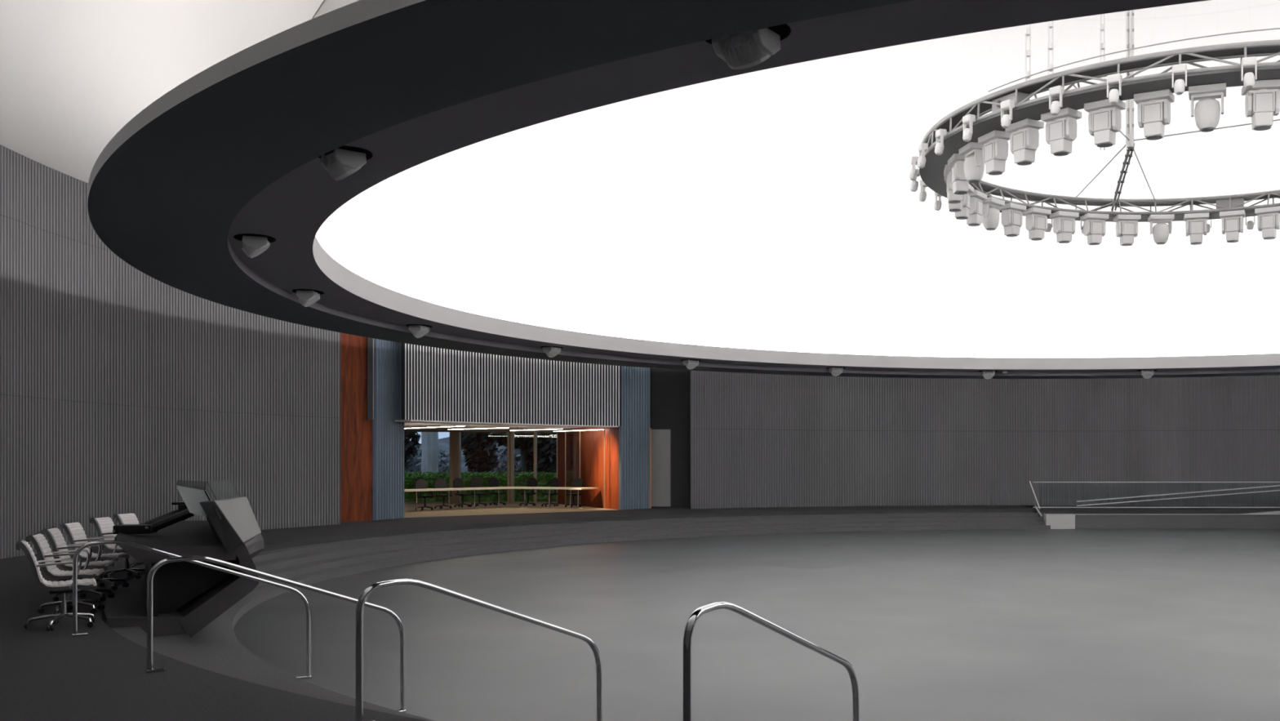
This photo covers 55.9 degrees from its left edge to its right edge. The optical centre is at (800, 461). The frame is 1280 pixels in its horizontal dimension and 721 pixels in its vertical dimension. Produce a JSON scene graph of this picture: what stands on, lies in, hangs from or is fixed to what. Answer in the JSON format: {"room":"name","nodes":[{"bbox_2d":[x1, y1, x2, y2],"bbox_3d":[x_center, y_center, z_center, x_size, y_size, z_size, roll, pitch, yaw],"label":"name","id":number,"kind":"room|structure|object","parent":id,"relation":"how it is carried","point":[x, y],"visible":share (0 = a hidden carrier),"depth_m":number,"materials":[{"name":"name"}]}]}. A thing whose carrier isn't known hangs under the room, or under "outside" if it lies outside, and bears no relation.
{"room":"studio","nodes":[
{"label":"studio","id":0,"kind":"room"},
{"bbox_2d":[0,0,324,182],"bbox_3d":[8.139,-5.620,23.537,57.200,0.260,57.200,0,0,0],"label":"ceiling","id":1,"kind":"structure","parent":0,"point":[73,73],"depth_m":16.09,"materials":[{"name":"white paint"}]},
{"bbox_2d":[0,144,340,558],"bbox_3d":[-11.809,-1.900,19.705,3.899,7.180,25.681,0,0,-12],"label":"wall","id":2,"kind":"structure","parent":0,"point":[122,387],"depth_m":24.81,"materials":[{"name":"grey"}]},
{"bbox_2d":[340,332,374,521],"bbox_3d":[-13.281,-1.900,33.224,2.606,7.180,0.298,0,0,-39],"label":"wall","id":3,"kind":"structure","parent":0,"point":[356,430],"depth_m":33.59,"materials":[{"name":"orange wood"}]},
{"bbox_2d":[367,337,374,419],"bbox_3d":[-12.200,-3.335,33.720,0.190,4.310,0.060,0,0,-38],"label":"trim","id":4,"kind":"structure","parent":3,"relation":"attached to","point":[370,340],"depth_m":33.68,"materials":[{"name":"grey"}]},
{"bbox_2d":[373,338,404,519],"bbox_3d":[-11.962,-1.897,34.557,0.120,7.145,1.444,0,0,14],"label":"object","id":5,"kind":"structure","parent":3,"relation":"in","point":[388,433],"depth_m":34.39,"materials":[{"name":"fabric"}]},
{"bbox_2d":[404,422,582,429],"bbox_3d":[-13.180,-1.270,41.525,13.640,0.001,12.150,0,0,0],"label":"ceiling","id":6,"kind":"structure","parent":0,"point":[406,424],"depth_m":43.42,"materials":[{"name":"white"}]},
{"bbox_2d":[404,423,465,428],"bbox_3d":[-12.400,-1.200,39.800,4.526,0.139,0.035,0,0,45],"label":"linear light","id":7,"kind":"object","parent":6,"relation":"hanging from","point":[454,424],"visible":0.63,"depth_m":39.54,"materials":[{"name":"grey"}]},
{"bbox_2d":[404,425,465,428],"bbox_3d":[-12.400,-1.138,39.800,4.506,0.014,0.024,0,0,45],"label":"diffuser","id":8,"kind":"object","parent":7,"relation":"attached to","point":[434,426],"depth_m":39.67,"materials":[{"name":"white"}]},
{"bbox_2d":[447,425,509,429],"bbox_3d":[-11.250,-1.200,41.375,3.452,0.139,0.036,0,0,39],"label":"linear light","id":9,"kind":"object","parent":6,"relation":"hanging from","point":[456,428],"visible":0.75,"depth_m":41.30,"materials":[{"name":"grey"}]},
{"bbox_2d":[510,426,563,430],"bbox_3d":[-9.530,-1.200,42.750,3.144,0.139,0.037,0,0,42],"label":"linear light","id":10,"kind":"object","parent":6,"relation":"hanging from","point":[517,428],"visible":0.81,"depth_m":42.70,"materials":[{"name":"grey"}]},
{"bbox_2d":[553,427,604,431],"bbox_3d":[-8.200,-1.200,43.800,0.035,0.139,3.688,0,0,-41],"label":"linear light","id":11,"kind":"object","parent":6,"relation":"hanging from","point":[596,428],"visible":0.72,"depth_m":43.71,"materials":[{"name":"grey"}]},
{"bbox_2d":[553,429,599,431],"bbox_3d":[-8.200,-1.138,43.800,0.024,0.014,3.668,0,0,-41],"label":"diffuser","id":12,"kind":"object","parent":11,"relation":"attached to","point":[562,429],"depth_m":44.12,"materials":[{"name":"white"}]},
{"bbox_2d":[401,342,621,426],"bbox_3d":[-8.956,-3.348,37.603,0.464,4.285,8.422,0,0,39],"label":"wall panel","id":13,"kind":"object","parent":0,"point":[438,384],"visible":0.42,"depth_m":37.41,"materials":[{"name":"grey metal"}]},
{"bbox_2d":[394,419,617,427],"bbox_3d":[-9.295,-1.185,37.921,1.397,0.040,8.312,0,0,40],"label":"trim","id":14,"kind":"structure","parent":13,"relation":"attached to","point":[398,420],"depth_m":37.33,"materials":[{"name":"white metal"}]},
{"bbox_2d":[404,503,618,517],"bbox_3d":[-13.000,1.685,41.350,13.400,0.001,12.100,0,0,0],"label":"floor","id":15,"kind":"structure","parent":0,"point":[481,509],"depth_m":41.27,"materials":[{"name":"brown wood"}]},
{"bbox_2d":[414,478,434,510],"bbox_3d":[-13.057,1.145,41.299,0.602,1.080,0.650,0,0,36],"label":"office chair","id":16,"kind":"object","parent":15,"relation":"on","point":[420,483],"visible":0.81,"depth_m":41.29,"materials":[{"name":"black"}]},
{"bbox_2d":[433,478,452,508],"bbox_3d":[-12.766,1.145,42.499,0.602,1.080,0.650,0,0,41],"label":"office chair","id":17,"kind":"object","parent":15,"relation":"on","point":[439,482],"visible":0.87,"depth_m":42.55,"materials":[{"name":"black"}]},
{"bbox_2d":[453,477,471,506],"bbox_3d":[-12.470,1.145,43.899,0.602,1.080,0.650,0,0,27],"label":"office chair","id":18,"kind":"object","parent":15,"relation":"on","point":[458,482],"visible":0.9,"depth_m":43.89,"materials":[{"name":"black"}]},
{"bbox_2d":[470,477,487,506],"bbox_3d":[-12.113,1.145,44.799,0.602,1.080,0.650,0,0,43],"label":"office chair","id":19,"kind":"object","parent":15,"relation":"on","point":[475,482],"visible":0.88,"depth_m":44.85,"materials":[{"name":"black"}]},
{"bbox_2d":[488,476,506,505],"bbox_3d":[-11.661,1.145,45.799,0.602,1.080,0.650,0,0,30],"label":"office chair","id":20,"kind":"object","parent":15,"relation":"on","point":[493,482],"visible":0.72,"depth_m":45.80,"materials":[{"name":"black"}]},
{"bbox_2d":[404,486,598,511],"bbox_3d":[-10.920,1.318,40.801,4.065,0.745,7.511,0,0,32],"label":"conference table","id":21,"kind":"object","parent":15,"relation":"on","point":[490,487],"visible":0.94,"depth_m":42.43,"materials":[{"name":"beige wood"}]},
{"bbox_2d":[519,476,537,506],"bbox_3d":[-10.369,1.145,45.199,0.650,1.080,0.602,0,0,30],"label":"office chair","id":22,"kind":"object","parent":15,"relation":"on","point":[531,482],"visible":0.87,"depth_m":45.30,"materials":[{"name":"black"}]},
{"bbox_2d":[541,477,559,506],"bbox_3d":[-9.431,1.145,44.699,0.650,1.080,0.602,0,0,39],"label":"office chair","id":23,"kind":"object","parent":15,"relation":"on","point":[554,482],"visible":0.69,"depth_m":44.77,"materials":[{"name":"black"}]},
{"bbox_2d":[564,477,582,506],"bbox_3d":[-8.404,1.145,43.999,0.650,1.080,0.602,0,0,26],"label":"office chair","id":24,"kind":"object","parent":15,"relation":"on","point":[577,482],"visible":0.73,"depth_m":44.12,"materials":[{"name":"black"}]},
{"bbox_2d":[564,427,604,508],"bbox_3d":[-8.005,0.240,43.944,0.048,2.860,4.227,0,0,-30],"label":"glass wall","id":25,"kind":"structure","parent":15,"relation":"on","point":[572,438],"depth_m":45.03,"materials":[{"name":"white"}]},
{"bbox_2d":[96,508,1050,720],"bbox_3d":[8.139,2.065,23.537,38.000,0.750,37.999,0,0,0],"label":"steps","id":26,"kind":"structure","parent":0,"point":[215,647],"depth_m":30.11,"materials":[{"name":"carpet"}]},
{"bbox_2d":[102,485,264,637],"bbox_3d":[-8.359,1.105,16.248,1.827,1.769,6.799,0,0,-24],"label":"console","id":27,"kind":"object","parent":26,"relation":"on","point":[187,597],"visible":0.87,"depth_m":13.69,"materials":[{"name":"grey"}]},
{"bbox_2d":[112,502,194,533],"bbox_3d":[-8.372,0.706,15.444,0.996,0.446,0.490,0,0,-32],"label":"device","id":28,"kind":"object","parent":27,"relation":"on","point":[152,526],"visible":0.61,"depth_m":15.32,"materials":[{"name":"black plastic"}]},
{"bbox_2d":[114,520,223,547],"bbox_3d":[-8.426,1.015,16.245,1.442,0.230,6.704,0,0,-24],"label":"countertop","id":29,"kind":"structure","parent":27,"relation":"on","point":[183,533],"depth_m":14.96,"materials":[{"name":"black"}]},
{"bbox_2d":[157,560,228,613],"bbox_3d":[-8.348,1.440,16.491,1.001,0.620,6.185,0,0,-23],"label":"panel","id":30,"kind":"object","parent":27,"relation":"attached to","point":[182,586],"depth_m":13.70,"materials":[{"name":"black plastic"}]},
{"bbox_2d":[199,496,261,551],"bbox_3d":[-6.963,0.738,14.704,0.444,0.600,2.799,0,0,-18],"label":"monitor","id":31,"kind":"object","parent":27,"relation":"attached to","point":[233,522],"depth_m":13.70,"materials":[{"name":"grey"}]},
{"bbox_2d":[557,426,618,509],"bbox_3d":[-7.980,0.195,44.465,0.144,2.990,6.756,0,0,-30],"label":"wall","id":32,"kind":"structure","parent":0,"point":[592,442],"depth_m":43.36,"materials":[{"name":"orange wood"}]},
{"bbox_2d":[0,505,1279,720],"bbox_3d":[8.139,2.025,23.538,57.000,0.670,56.999,0,0,0],"label":"platform","id":33,"kind":"object","parent":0,"point":[101,674],"visible":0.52,"depth_m":9.98,"materials":[{"name":"carpet"}]},
{"bbox_2d":[15,538,97,631],"bbox_3d":[-7.579,1.241,12.116,0.698,0.896,0.649,0,0,-32],"label":"swivel chair","id":34,"kind":"object","parent":33,"relation":"on","point":[62,587],"visible":0.95,"depth_m":12.01,"materials":[{"name":"white leather"}]},
{"bbox_2d":[25,532,104,613],"bbox_3d":[-8.198,1.241,13.275,0.698,0.896,0.649,0,0,-24],"label":"swivel chair","id":35,"kind":"object","parent":33,"relation":"on","point":[42,548],"visible":0.86,"depth_m":13.17,"materials":[{"name":"grey leather"}]},
{"bbox_2d":[40,525,114,601],"bbox_3d":[-8.767,1.241,14.441,0.698,0.896,0.649,0,0,-21],"label":"swivel chair","id":36,"kind":"object","parent":33,"relation":"on","point":[58,543],"visible":0.78,"depth_m":14.33,"materials":[{"name":"grey leather"}]},
{"bbox_2d":[58,520,129,590],"bbox_3d":[-9.335,1.241,15.738,0.698,0.896,0.649,0,0,-14],"label":"swivel chair","id":37,"kind":"object","parent":33,"relation":"on","point":[74,531],"visible":0.7,"depth_m":15.62,"materials":[{"name":"grey leather"}]},
{"bbox_2d":[88,515,144,578],"bbox_3d":[-9.816,1.241,17.215,0.698,0.896,0.649,0,0,-8],"label":"swivel chair","id":38,"kind":"object","parent":33,"relation":"on","point":[104,526],"visible":0.59,"depth_m":17.07,"materials":[{"name":"grey leather"}]},
{"bbox_2d":[112,511,144,572],"bbox_3d":[-10.177,1.241,18.439,0.698,0.896,0.649,0,0,-3],"label":"swivel chair","id":39,"kind":"object","parent":33,"relation":"on","point":[124,518],"visible":0.12,"depth_m":18.33,"materials":[{"name":"silver metal"}]},
{"bbox_2d":[1029,480,1279,516],"bbox_3d":[14.999,1.320,42.297,13.500,1.231,1.631,0,0,0],"label":"guard","id":40,"kind":"object","parent":33,"relation":"on","point":[1051,494],"visible":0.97,"depth_m":42.19,"materials":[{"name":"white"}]},
{"bbox_2d":[649,368,689,506],"bbox_3d":[-4.675,-1.900,43.100,2.450,7.180,1.500,0,0,0],"label":"wall","id":41,"kind":"structure","parent":0,"point":[669,388],"depth_m":43.85,"materials":[{"name":"grey"}]},
{"bbox_2d":[618,365,649,509],"bbox_3d":[-5.821,-1.897,41.743,0.120,7.145,1.445,0,0,37],"label":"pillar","id":42,"kind":"structure","parent":41,"relation":"in","point":[634,429],"depth_m":41.66,"materials":[{"name":"fabric"}]},
{"bbox_2d":[649,427,651,508],"bbox_3d":[-5.345,0.240,42.310,0.035,2.860,0.100,0,0,0],"label":"trim","id":43,"kind":"structure","parent":41,"relation":"attached to","point":[650,428],"depth_m":42.28,"materials":[{"name":"brown wood"}]},
{"bbox_2d":[651,429,670,506],"bbox_3d":[-5.210,0.240,43.800,0.820,2.840,0.060,0,0,0],"label":"door","id":44,"kind":"structure","parent":41,"relation":"in","point":[660,438],"depth_m":43.77,"materials":[{"name":"grey"}]},
{"bbox_2d":[87,0,1279,378],"bbox_3d":[8.139,-3.223,23.537,38.178,0.530,38.178,0,0,-4],"label":"ceiling","id":45,"kind":"structure","parent":0,"point":[235,148],"depth_m":10.44,"materials":[{"name":"grey paint"}]},
{"bbox_2d":[233,233,275,257],"bbox_3d":[-7.561,-2.982,16.464,0.530,0.332,0.680,0,0,-24],"label":"spotlight","id":46,"kind":"object","parent":45,"relation":"attached to","point":[254,245],"visible":1,"depth_m":16.32,"materials":[{"name":"white metal"}]},
{"bbox_2d":[292,288,324,306],"bbox_3d":[-8.979,-2.982,21.662,0.530,0.332,0.680,0,0,-6],"label":"spotlight","id":47,"kind":"object","parent":45,"relation":"attached to","point":[307,297],"visible":0.99,"depth_m":21.50,"materials":[{"name":"white metal"}]},
{"bbox_2d":[318,146,373,180],"bbox_3d":[-4.597,-2.982,11.948,0.530,0.332,0.680,0,0,-42],"label":"spotlight","id":48,"kind":"object","parent":45,"relation":"attached to","point":[340,162],"visible":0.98,"depth_m":11.82,"materials":[{"name":"white"}]},
{"bbox_2d":[405,324,432,337],"bbox_3d":[-8.705,-2.982,27.117,0.530,0.332,0.680,0,0,12],"label":"spotlight","id":49,"kind":"object","parent":45,"relation":"attached to","point":[418,331],"visible":1,"depth_m":26.96,"materials":[{"name":"white"}]},
{"bbox_2d":[540,346,562,357],"bbox_3d":[-6.744,-2.982,32.199,0.530,0.332,0.680,0,0,30],"label":"spotlight","id":50,"kind":"object","parent":45,"relation":"attached to","point":[551,351],"visible":0.98,"depth_m":32.07,"materials":[{"name":"white"}]},
{"bbox_2d":[680,359,701,368],"bbox_3d":[-3.361,-2.982,36.354,0.680,0.332,0.530,0,0,-42],"label":"spotlight","id":51,"kind":"object","parent":45,"relation":"attached to","point":[690,363],"visible":0.98,"depth_m":36.24,"materials":[{"name":"white"}]},
{"bbox_2d":[705,23,791,70],"bbox_3d":[-0.393,-2.982,8.579,0.680,0.332,0.530,0,0,30],"label":"spotlight","id":52,"kind":"object","parent":45,"relation":"attached to","point":[745,50],"visible":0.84,"depth_m":8.47,"materials":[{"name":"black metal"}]},
{"bbox_2d":[826,367,845,376],"bbox_3d":[1.163,-2.982,39.281,0.680,0.332,0.530,0,0,-24],"label":"spotlight","id":53,"kind":"object","parent":45,"relation":"attached to","point":[835,371],"visible":0.99,"depth_m":39.17,"materials":[{"name":"white"}]},
{"bbox_2d":[977,370,998,378],"bbox_3d":[6.414,-2.982,40.670,0.680,0.332,0.530,0,0,-6],"label":"spotlight","id":54,"kind":"object","parent":45,"relation":"attached to","point":[986,374],"visible":1,"depth_m":40.55,"materials":[{"name":"white"}]},
{"bbox_2d":[1137,369,1157,378],"bbox_3d":[11.778,-2.982,40.368,0.680,0.332,0.530,0,0,12],"label":"spotlight","id":55,"kind":"object","parent":45,"relation":"attached to","point":[1147,374],"visible":0.98,"depth_m":40.25,"materials":[{"name":"white"}]},
{"bbox_2d":[232,528,1279,720],"bbox_3d":[8.266,2.340,25.033,35.254,0.001,37.992,0,0,0],"label":"floor","id":56,"kind":"structure","parent":0,"point":[961,624],"depth_m":16.27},
{"bbox_2d":[71,539,311,679],"bbox_3d":[-6.171,1.556,12.170,2.220,1.567,0.049,0,0,-38],"label":"handrail","id":57,"kind":"object","parent":56,"relation":"on","point":[81,548],"visible":0.95,"depth_m":12.00,"materials":[{"name":"silver metal"}]},
{"bbox_2d":[146,555,405,711],"bbox_3d":[-4.463,1.556,10.302,0.049,1.567,2.220,0,0,44],"label":"handrail","id":58,"kind":"object","parent":56,"relation":"on","point":[150,576],"visible":0.93,"depth_m":10.07,"materials":[{"name":"silver metal"}]},
{"bbox_2d":[355,578,602,720],"bbox_3d":[-2.199,1.556,8.467,0.049,1.567,2.220,0,0,34],"label":"handrail","id":59,"kind":"object","parent":56,"relation":"on","point":[360,604],"visible":1,"depth_m":7.94,"materials":[{"name":"silver metal"}]},
{"bbox_2d":[683,601,859,720],"bbox_3d":[-0.107,1.556,7.228,0.050,1.567,2.220,0,0,27],"label":"handrail","id":60,"kind":"object","parent":56,"relation":"on","point":[697,613],"visible":1,"depth_m":6.65,"materials":[{"name":"silver metal"}]},
{"bbox_2d":[1029,484,1279,528],"bbox_3d":[15.354,1.424,42.032,14.290,1.832,1.810,0,0,0],"label":"ramp","id":61,"kind":"object","parent":56,"relation":"on","point":[1261,520],"visible":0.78,"depth_m":41.29,"materials":[{"name":"grey"}]},
{"bbox_2d":[312,0,1279,357],"bbox_3d":[8.139,-8.640,23.537,34.100,10.600,34.100,0,0,0],"label":"ceiling","id":62,"kind":"structure","parent":0,"point":[776,208],"depth_m":35.46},
{"bbox_2d":[1025,24,1031,81],"bbox_3d":[3.856,-9.847,20.167,0.092,6.974,0.092,0,0,23],"label":"chain","id":63,"kind":"object","parent":62,"relation":"hanging from","point":[1028,31],"visible":0.71,"depth_m":20.15,"materials":[{"name":"white"}]},
{"bbox_2d":[919,40,1279,222],"bbox_3d":[8.139,-6.128,23.537,11.518,0.455,11.518,0,0,-28],"label":"truss","id":64,"kind":"object","parent":63,"relation":"hanging from","point":[932,174],"visible":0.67,"depth_m":19.97,"materials":[{"name":"grey metal"}]},
{"bbox_2d":[909,156,919,180],"bbox_3d":[2.258,-5.828,23.683,0.196,0.456,0.215,0,0,1],"label":"light","id":65,"kind":"object","parent":64,"relation":"attached to","point":[913,172],"visible":0.88,"depth_m":23.61,"materials":[{"name":"white"}]},
{"bbox_2d":[910,168,919,191],"bbox_3d":[2.366,-5.828,24.671,0.196,0.456,0.215,0,0,11],"label":"light","id":66,"kind":"object","parent":64,"relation":"attached to","point":[914,184],"visible":0.72,"depth_m":24.61,"materials":[{"name":"white"}]},
{"bbox_2d":[916,142,928,168],"bbox_3d":[2.317,-5.828,22.691,0.196,0.456,0.215,0,0,-8],"label":"light","id":67,"kind":"object","parent":64,"relation":"attached to","point":[922,147],"visible":1,"depth_m":22.61,"materials":[{"name":"white"}]},
{"bbox_2d":[918,179,928,201],"bbox_3d":[2.639,-5.828,25.626,0.196,0.456,0.215,0,0,21],"label":"light","id":68,"kind":"object","parent":64,"relation":"attached to","point":[922,195],"visible":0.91,"depth_m":25.56,"materials":[{"name":"white"}]},
{"bbox_2d":[933,191,942,210],"bbox_3d":[3.070,-5.828,26.522,0.196,0.456,0.215,0,0,30],"label":"light","id":69,"kind":"object","parent":64,"relation":"attached to","point":[937,206],"visible":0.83,"depth_m":26.46,"materials":[{"name":"white"}]},
{"bbox_2d":[934,128,946,155],"bbox_3d":[2.543,-5.828,21.723,0.196,0.456,0.215,0,0,-18],"label":"light","id":70,"kind":"object","parent":64,"relation":"attached to","point":[940,134],"visible":1,"depth_m":21.65,"materials":[{"name":"white"}]},
{"bbox_2d":[943,164,961,204],"bbox_3d":[3.089,-5.543,23.857,0.400,0.703,0.560,0,0,4],"label":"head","id":71,"kind":"object","parent":64,"relation":"hanging from","point":[953,198],"visible":0.46,"depth_m":23.72},
{"bbox_2d":[944,176,963,212],"bbox_3d":[3.206,-5.543,24.663,0.400,0.703,0.560,0,0,13],"label":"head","id":72,"kind":"object","parent":64,"relation":"hanging from","point":[957,207],"visible":0.23,"depth_m":24.55},
{"bbox_2d":[947,153,968,195],"bbox_3d":[3.103,-5.543,23.043,0.400,0.703,0.560,0,0,-6],"label":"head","id":73,"kind":"object","parent":64,"relation":"hanging from","point":[960,184],"visible":0.77,"depth_m":22.90},
{"bbox_2d":[954,183,973,219],"bbox_3d":[3.450,-5.543,25.440,0.400,0.703,0.560,0,0,22],"label":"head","id":74,"kind":"object","parent":64,"relation":"hanging from","point":[963,214],"visible":0.46,"depth_m":25.32},
{"bbox_2d":[962,114,975,142],"bbox_3d":[2.928,-5.828,20.807,0.196,0.456,0.215,0,0,-28],"label":"light","id":75,"kind":"object","parent":64,"relation":"attached to","point":[968,119],"visible":1,"depth_m":20.74,"materials":[{"name":"white"}]},
{"bbox_2d":[958,142,984,182],"bbox_3d":[3.248,-5.559,22.241,0.400,0.673,0.560,0,0,-15],"label":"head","id":76,"kind":"object","parent":64,"relation":"hanging from","point":[974,165],"visible":0.91,"depth_m":22.09},
{"bbox_2d":[966,190,986,226],"bbox_3d":[3.816,-5.543,26.167,0.400,0.703,0.560,0,0,31],"label":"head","id":77,"kind":"object","parent":64,"relation":"hanging from","point":[975,211],"visible":0.75,"depth_m":26.02},
{"bbox_2d":[982,196,1004,231],"bbox_3d":[4.294,-5.559,26.827,0.400,0.673,0.560,0,0,41],"label":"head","id":78,"kind":"object","parent":64,"relation":"hanging from","point":[991,211],"visible":0.92,"depth_m":26.67},
{"bbox_2d":[977,129,1011,175],"bbox_3d":[3.519,-5.543,21.474,0.400,0.703,0.560,0,0,-24],"label":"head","id":79,"kind":"object","parent":64,"relation":"hanging from","point":[995,148],"visible":0.96,"depth_m":21.32},
{"bbox_2d":[1000,99,1014,128],"bbox_3d":[3.462,-5.828,19.969,0.196,0.456,0.215,0,0,-37],"label":"light","id":80,"kind":"object","parent":64,"relation":"attached to","point":[1006,119],"visible":1,"depth_m":19.91,"materials":[{"name":"white"}]},
{"bbox_2d":[991,91,1029,112],"bbox_3d":[3.606,-6.145,20.480,0.335,0.260,0.620,0,0,-34],"label":"box","id":81,"kind":"object","parent":64,"relation":"on","point":[1020,96],"visible":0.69,"depth_m":20.31,"materials":[{"name":"grey paint"}]},
{"bbox_2d":[999,202,1026,236],"bbox_3d":[4.872,-5.543,27.401,0.560,0.703,0.400,0,0,-40],"label":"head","id":82,"kind":"object","parent":64,"relation":"hanging from","point":[1011,215],"visible":0.99,"depth_m":27.27},
{"bbox_2d":[1004,118,1044,165],"bbox_3d":[3.910,-5.543,20.759,0.400,0.703,0.560,0,0,-33],"label":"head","id":83,"kind":"object","parent":64,"relation":"hanging from","point":[1024,135],"visible":0.99,"depth_m":20.62},
{"bbox_2d":[1022,207,1051,240],"bbox_3d":[5.534,-5.543,27.875,0.560,0.703,0.400,0,0,-31],"label":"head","id":84,"kind":"object","parent":64,"relation":"hanging from","point":[1036,220],"visible":0.99,"depth_m":27.75},
{"bbox_2d":[1048,85,1064,115],"bbox_3d":[4.129,-5.828,19.232,0.215,0.456,0.196,0,0,43],"label":"light","id":85,"kind":"object","parent":64,"relation":"attached to","point":[1059,91],"visible":1,"depth_m":19.17,"materials":[{"name":"white plastic"}]},
{"bbox_2d":[1040,107,1081,155],"bbox_3d":[4.410,-5.543,20.117,0.400,0.703,0.560,0,0,-43],"label":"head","id":86,"kind":"object","parent":64,"relation":"hanging from","point":[1061,128],"visible":1,"depth_m":19.99},
{"bbox_2d":[1049,210,1079,243],"bbox_3d":[6.263,-5.543,28.236,0.560,0.703,0.400,0,0,-22],"label":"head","id":87,"kind":"object","parent":64,"relation":"hanging from","point":[1064,222],"visible":0.99,"depth_m":28.11},
{"bbox_2d":[1080,213,1108,245],"bbox_3d":[7.042,-5.543,28.477,0.560,0.703,0.400,0,0,-13],"label":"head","id":88,"kind":"object","parent":64,"relation":"hanging from","point":[1094,224],"visible":1,"depth_m":28.34},
{"bbox_2d":[1084,98,1125,147],"bbox_3d":[5.007,-5.543,19.563,0.560,0.703,0.400,0,0,38],"label":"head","id":89,"kind":"object","parent":64,"relation":"hanging from","point":[1104,118],"visible":0.99,"depth_m":19.45},
{"bbox_2d":[1106,73,1122,104],"bbox_3d":[4.911,-5.828,18.619,0.215,0.456,0.196,0,0,33],"label":"light","id":90,"kind":"object","parent":64,"relation":"attached to","point":[1113,95],"visible":1,"depth_m":18.57,"materials":[{"name":"white plastic"}]},
{"bbox_2d":[1112,214,1141,246],"bbox_3d":[7.848,-5.543,28.589,0.560,0.703,0.400,0,0,-3],"label":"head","id":91,"kind":"object","parent":64,"relation":"hanging from","point":[1126,225],"visible":1,"depth_m":28.46},
{"bbox_2d":[988,27,1279,92],"bbox_3d":[5.702,-6.450,18.755,5.964,0.178,0.843,0,0,27],"label":"pipe","id":92,"kind":"object","parent":64,"relation":"attached to","point":[1276,28],"visible":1,"depth_m":18.53,"materials":[{"name":"grey metal"}]},
{"bbox_2d":[1133,88,1174,140],"bbox_3d":[5.685,-5.543,19.112,0.560,0.703,0.400,0,0,29],"label":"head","id":93,"kind":"object","parent":64,"relation":"hanging from","point":[1153,109],"visible":1,"depth_m":18.99},
{"bbox_2d":[1147,213,1174,244],"bbox_3d":[8.662,-5.559,28.570,0.560,0.673,0.400,0,0,6],"label":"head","id":94,"kind":"object","parent":64,"relation":"hanging from","point":[1161,231],"visible":1,"depth_m":28.43},
{"bbox_2d":[1172,63,1186,94],"bbox_3d":[5.785,-5.828,18.146,0.215,0.456,0.196,0,0,24],"label":"light","id":95,"kind":"object","parent":64,"relation":"attached to","point":[1179,86],"visible":1,"depth_m":18.09,"materials":[{"name":"white plastic"}]},
{"bbox_2d":[1183,212,1208,244],"bbox_3d":[9.463,-5.543,28.421,0.560,0.703,0.400,0,0,15],"label":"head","id":96,"kind":"object","parent":64,"relation":"hanging from","point":[1197,227],"visible":1,"depth_m":28.29},
{"bbox_2d":[1188,83,1226,132],"bbox_3d":[6.427,-5.559,18.776,0.560,0.673,0.400,0,0,20],"label":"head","id":97,"kind":"object","parent":64,"relation":"hanging from","point":[1207,109],"visible":1,"depth_m":18.64},
{"bbox_2d":[1216,197,1244,208],"bbox_3d":[10.319,-6.145,28.551,0.620,0.260,0.335,0,0,23],"label":"box","id":98,"kind":"object","parent":64,"relation":"on","point":[1234,202],"visible":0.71,"depth_m":28.41,"materials":[{"name":"grey paint"}]},
{"bbox_2d":[1219,209,1245,242],"bbox_3d":[10.229,-5.543,28.145,0.560,0.703,0.400,0,0,24],"label":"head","id":99,"kind":"object","parent":64,"relation":"hanging from","point":[1232,221],"visible":1,"depth_m":28.02},
{"bbox_2d":[1240,56,1257,88],"bbox_3d":[6.726,-5.828,17.826,0.215,0.456,0.196,0,0,14],"label":"light","id":100,"kind":"object","parent":64,"relation":"attached to","point":[1249,79],"visible":1,"depth_m":17.78,"materials":[{"name":"white"}]},
{"bbox_2d":[1245,216,1254,230],"bbox_3d":[10.874,-5.828,28.746,0.215,0.456,0.196,0,0,28],"label":"light","id":101,"kind":"object","parent":64,"relation":"attached to","point":[1250,224],"visible":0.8,"depth_m":28.70,"materials":[{"name":"white"}]},
{"bbox_2d":[1241,79,1279,130],"bbox_3d":[7.213,-5.543,18.562,0.560,0.703,0.400,0,0,11],"label":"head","id":102,"kind":"object","parent":64,"relation":"hanging from","point":[1262,100],"visible":0.98,"depth_m":18.43},
{"bbox_2d":[1254,205,1279,239],"bbox_3d":[10.941,-5.543,27.750,0.560,0.703,0.400,0,0,34],"label":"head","id":103,"kind":"object","parent":64,"relation":"hanging from","point":[1268,218],"visible":1,"depth_m":27.63},
{"bbox_2d":[1047,21,1053,75],"bbox_3d":[4.166,-9.847,19.806,0.092,6.974,0.092,0,0,23],"label":"chain","id":104,"kind":"object","parent":62,"relation":"hanging from","point":[1050,24],"visible":0.62,"depth_m":19.79,"materials":[{"name":"white"}]},
{"bbox_2d":[1099,13,1105,150],"bbox_3d":[5.821,-9.892,22.916,0.092,7.784,0.092,0,0,23],"label":"chain","id":105,"kind":"object","parent":62,"relation":"hanging from","point":[1102,27],"visible":0.32,"depth_m":22.90,"materials":[{"name":"white"}]},
{"bbox_2d":[1073,9,1279,211],"bbox_3d":[8.266,-9.934,24.270,7.640,7.812,9.103,0,0,0],"label":"hub","id":106,"kind":"object","parent":62,"relation":"hanging from","point":[1129,135],"visible":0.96,"depth_m":23.97,"materials":[{"name":"white metal"}]},
{"bbox_2d":[689,370,1279,508],"bbox_3d":[16.195,-1.900,26.385,27.430,7.180,44.531,0,0,-19],"label":"wall","id":107,"kind":"structure","parent":0,"point":[757,440],"depth_m":45.01,"materials":[{"name":"grey"}]},
{"bbox_3d":[-16.085,0.195,41.370,7.270,2.990,12.060,0,0,0],"label":"wall","id":108,"kind":"structure","parent":0,"visible":0},
{"bbox_2d":[404,429,557,503],"bbox_3d":[-14.594,0.210,47.300,9.977,2.960,0.300,0,0,0],"label":"window","id":109,"kind":"structure","parent":108,"relation":"in","point":[482,455],"depth_m":47.30,"materials":[{"name":"clear glass"}]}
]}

